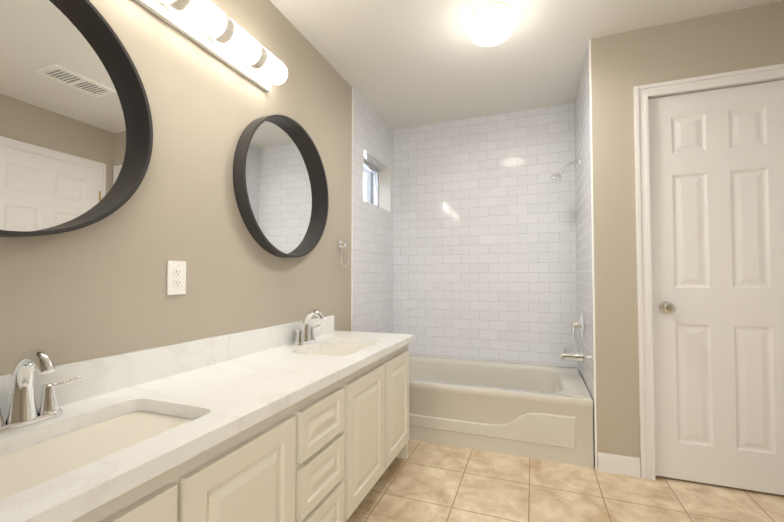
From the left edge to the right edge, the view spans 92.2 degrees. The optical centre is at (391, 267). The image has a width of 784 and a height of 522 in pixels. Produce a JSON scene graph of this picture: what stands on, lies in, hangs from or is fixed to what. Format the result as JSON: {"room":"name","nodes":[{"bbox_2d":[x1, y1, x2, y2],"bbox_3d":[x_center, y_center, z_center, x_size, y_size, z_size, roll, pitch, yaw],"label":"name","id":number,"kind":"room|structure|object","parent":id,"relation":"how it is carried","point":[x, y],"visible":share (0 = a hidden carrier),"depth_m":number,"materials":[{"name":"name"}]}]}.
{"room":"bathroom","nodes":[
{"label":"bathroom","id":0,"kind":"room"},
{"bbox_2d":[0,315,333,416],"bbox_3d":[-0.722,0.330,1.461,0.020,0.106,1.980,-1,-2,21],"label":"backsplash","id":1,"kind":"structure","parent":0,"relation":"attached to","point":[99,376],"depth_m":1.25,"materials":[{"name":"white stone"}]},
{"bbox_2d":[0,0,351,375],"bbox_3d":[-0.947,-0.120,1.121,0.150,2.430,3.362,-1,-2,21],"label":"wall","id":2,"kind":"structure","parent":0,"point":[96,290],"depth_m":1.41,"materials":[{"name":"beige paint"}]},
{"bbox_2d":[0,0,152,236],"bbox_3d":[-0.921,-0.427,0.895,0.060,0.706,0.706,-1,-2,21],"label":"mirror","id":3,"kind":"object","parent":2,"relation":"attached to","point":[76,134],"visible":1,"depth_m":1.03,"materials":[{"name":"grey mirror"}]},
{"bbox_2d":[167,261,185,294],"bbox_3d":[-0.772,0.037,1.355,0.008,0.120,0.072,-1,-2,21],"label":"electrical outlet plate","id":4,"kind":"object","parent":2,"relation":"attached to","point":[176,277],"visible":1,"depth_m":1.35,"materials":[{"name":"white plastic"}]},
{"bbox_2d":[135,0,287,91],"bbox_3d":[-0.709,-0.924,1.368,0.137,0.124,0.962,-1,-2,21],"label":"sconce","id":5,"kind":"object","parent":2,"relation":"attached to","point":[209,26],"visible":1,"depth_m":1.46,"materials":[{"name":"white glass"}]},
{"bbox_2d":[233,115,328,257],"bbox_3d":[-0.531,-0.402,1.937,0.060,0.706,0.706,-1,-2,21],"label":"mirror","id":6,"kind":"object","parent":2,"relation":"attached to","point":[280,185],"visible":1,"depth_m":1.91,"materials":[{"name":"grey mirror"}]},
{"bbox_2d":[338,241,348,266],"bbox_3d":[-0.325,-0.087,2.491,0.052,0.173,0.143,-1,-2,21],"label":"towel ring","id":7,"kind":"object","parent":2,"relation":"attached to","point":[340,243],"visible":1,"depth_m":2.49,"materials":[{"name":"silver metal"}]},
{"bbox_2d":[351,87,392,332],"bbox_3d":[-0.181,-0.063,3.151,0.160,2.430,0.978,-1,-2,21],"label":"wall","id":8,"kind":"structure","parent":0,"point":[372,256],"depth_m":2.98,"materials":[{"name":"tile"}]},
{"bbox_2d":[363,161,378,206],"bbox_3d":[-0.242,-0.693,3.169,0.043,0.388,0.578,-1,-2,21],"label":"window","id":9,"kind":"structure","parent":8,"relation":"in","point":[370,184],"depth_m":3.31,"materials":[{"name":"white glass"}]},
{"bbox_2d":[393,103,577,368],"bbox_3d":[1.200,-0.065,3.076,2.800,2.430,0.150,-1,-2,21],"label":"wall","id":10,"kind":"structure","parent":0,"point":[484,239],"depth_m":3.15,"materials":[{"name":"tile"}]},
{"bbox_2d":[270,0,783,128],"bbox_3d":[0.466,-1.385,1.151,2.800,0.100,4.340,-1,-2,21],"label":"ceiling","id":11,"kind":"structure","parent":0,"point":[397,64],"depth_m":2.24,"materials":[{"name":"white paint"}]},
{"bbox_2d":[467,1,515,46],"bbox_3d":[0.518,-1.248,1.971,0.252,0.126,0.252,-1,-2,21],"label":"ceiling light","id":12,"kind":"object","parent":11,"relation":"attached to","point":[490,24],"visible":1,"depth_m":1.90,"materials":[{"name":"white glass"}]},
{"bbox_2d":[347,439,783,521],"bbox_3d":[0.466,1.144,1.079,2.800,0.100,4.340,-1,-2,21],"label":"floor","id":13,"kind":"structure","parent":0,"point":[429,482],"depth_m":1.84,"materials":[{"name":"tile"}]},
{"bbox_2d":[56,339,413,521],"bbox_3d":[-0.478,0.760,1.390,0.517,0.686,2.000,-1,-2,21],"label":"bathroom vanity","id":14,"kind":"object","parent":13,"relation":"on","point":[274,423],"depth_m":1.16,"materials":[{"name":"beige paint"}]},
{"bbox_2d":[0,331,413,521],"bbox_3d":[-0.471,0.398,1.403,0.528,0.035,2.050,-1,-2,21],"label":"countertop","id":15,"kind":"structure","parent":14,"relation":"on","point":[218,399],"depth_m":1.00,"materials":[{"name":"white stone"}]},
{"bbox_2d":[0,348,80,433],"bbox_3d":[-0.827,0.276,0.867,0.138,0.179,0.230,-1,-2,21],"label":"faucet","id":16,"kind":"object","parent":15,"relation":"on","point":[22,409],"visible":1,"depth_m":0.86,"materials":[{"name":"silver metal"}]},
{"bbox_2d":[0,407,187,490],"bbox_3d":[-0.670,0.462,0.803,0.298,0.150,0.478,-1,-2,21],"label":"sink","id":17,"kind":"object","parent":15,"relation":"in","point":[20,464],"depth_m":0.85,"materials":[{"name":"white ceramic"}]},
{"bbox_2d":[294,309,323,345],"bbox_3d":[-0.415,0.307,1.967,0.138,0.179,0.230,-1,-2,21],"label":"faucet","id":18,"kind":"object","parent":15,"relation":"on","point":[305,335],"visible":1,"depth_m":1.96,"materials":[{"name":"silver metal"}]},
{"bbox_2d":[316,343,367,354],"bbox_3d":[-0.258,0.493,1.903,0.298,0.150,0.478,-1,-2,21],"label":"sink","id":19,"kind":"object","parent":15,"relation":"in","point":[333,348],"depth_m":2.01,"materials":[{"name":"white ceramic"}]},
{"bbox_2d":[409,355,593,467],"bbox_3d":[0.570,0.951,2.755,1.499,0.380,0.833,-1,-2,21],"label":"bathtub","id":20,"kind":"object","parent":13,"relation":"on","point":[538,411],"visible":0.75,"depth_m":2.35,"materials":[{"name":"beige ceramic"}]},
{"bbox_2d":[591,1,783,469],"bbox_3d":[1.683,-0.096,1.978,1.125,2.430,0.110,-1,-2,21],"label":"wall","id":21,"kind":"structure","parent":0,"point":[623,64],"depth_m":2.07,"materials":[{"name":"beige paint"}]},
{"bbox_2d":[598,452,640,477],"bbox_3d":[0.313,1.033,0.675,2.500,0.100,3.230,-1,-2,21],"label":"baseboard","id":22,"kind":"structure","parent":21,"relation":"attached to","point":[619,464],"depth_m":2.04,"materials":[{"name":"white paint"}]},
{"bbox_2d":[634,64,783,479],"bbox_3d":[1.695,0.064,1.959,0.748,2.109,0.128,-1,-2,21],"label":"door frame","id":23,"kind":"structure","parent":21,"relation":"attached to","point":[643,94],"depth_m":2.01,"materials":[{"name":"white paint"}]},
{"bbox_2d":[648,80,783,494],"bbox_3d":[1.679,0.090,1.913,0.614,2.030,0.110,-1,-2,21],"label":"closet door","id":24,"kind":"structure","parent":21,"relation":"in","point":[716,164],"depth_m":1.94,"materials":[{"name":"white paint"}]},
{"bbox_3d":[1.355,-0.080,2.549,0.110,2.430,0.730,-1,-2,21],"label":"wall","id":25,"kind":"structure","parent":0,"visible":0},
{"bbox_2d":[574,39,596,469],"bbox_3d":[1.280,-0.081,2.519,0.010,2.430,0.838,-1,-2,21],"label":"wall tile","id":26,"kind":"structure","parent":25,"relation":"attached to","point":[584,216],"depth_m":2.36,"materials":[{"name":"white tile"}]},
{"bbox_2d":[549,158,580,183],"bbox_3d":[1.195,-0.665,2.610,0.200,0.169,0.082,-1,-2,21],"label":"shower head","id":27,"kind":"object","parent":26,"relation":"attached to","point":[555,178],"visible":1,"depth_m":2.60},
{"bbox_2d":[560,348,583,362],"bbox_3d":[1.225,0.600,2.573,0.142,0.088,0.066,-1,-2,21],"label":"tub spout","id":28,"kind":"object","parent":26,"relation":"attached to","point":[576,357],"visible":1,"depth_m":2.55,"materials":[{"name":"silver metal"}]},
{"bbox_2d":[572,312,583,339],"bbox_3d":[1.259,0.399,2.566,0.069,0.188,0.172,-1,-2,21],"label":"shower valve","id":29,"kind":"object","parent":26,"relation":"attached to","point":[579,324],"visible":1,"depth_m":2.54,"materials":[{"name":"silver metal"}]}
]}

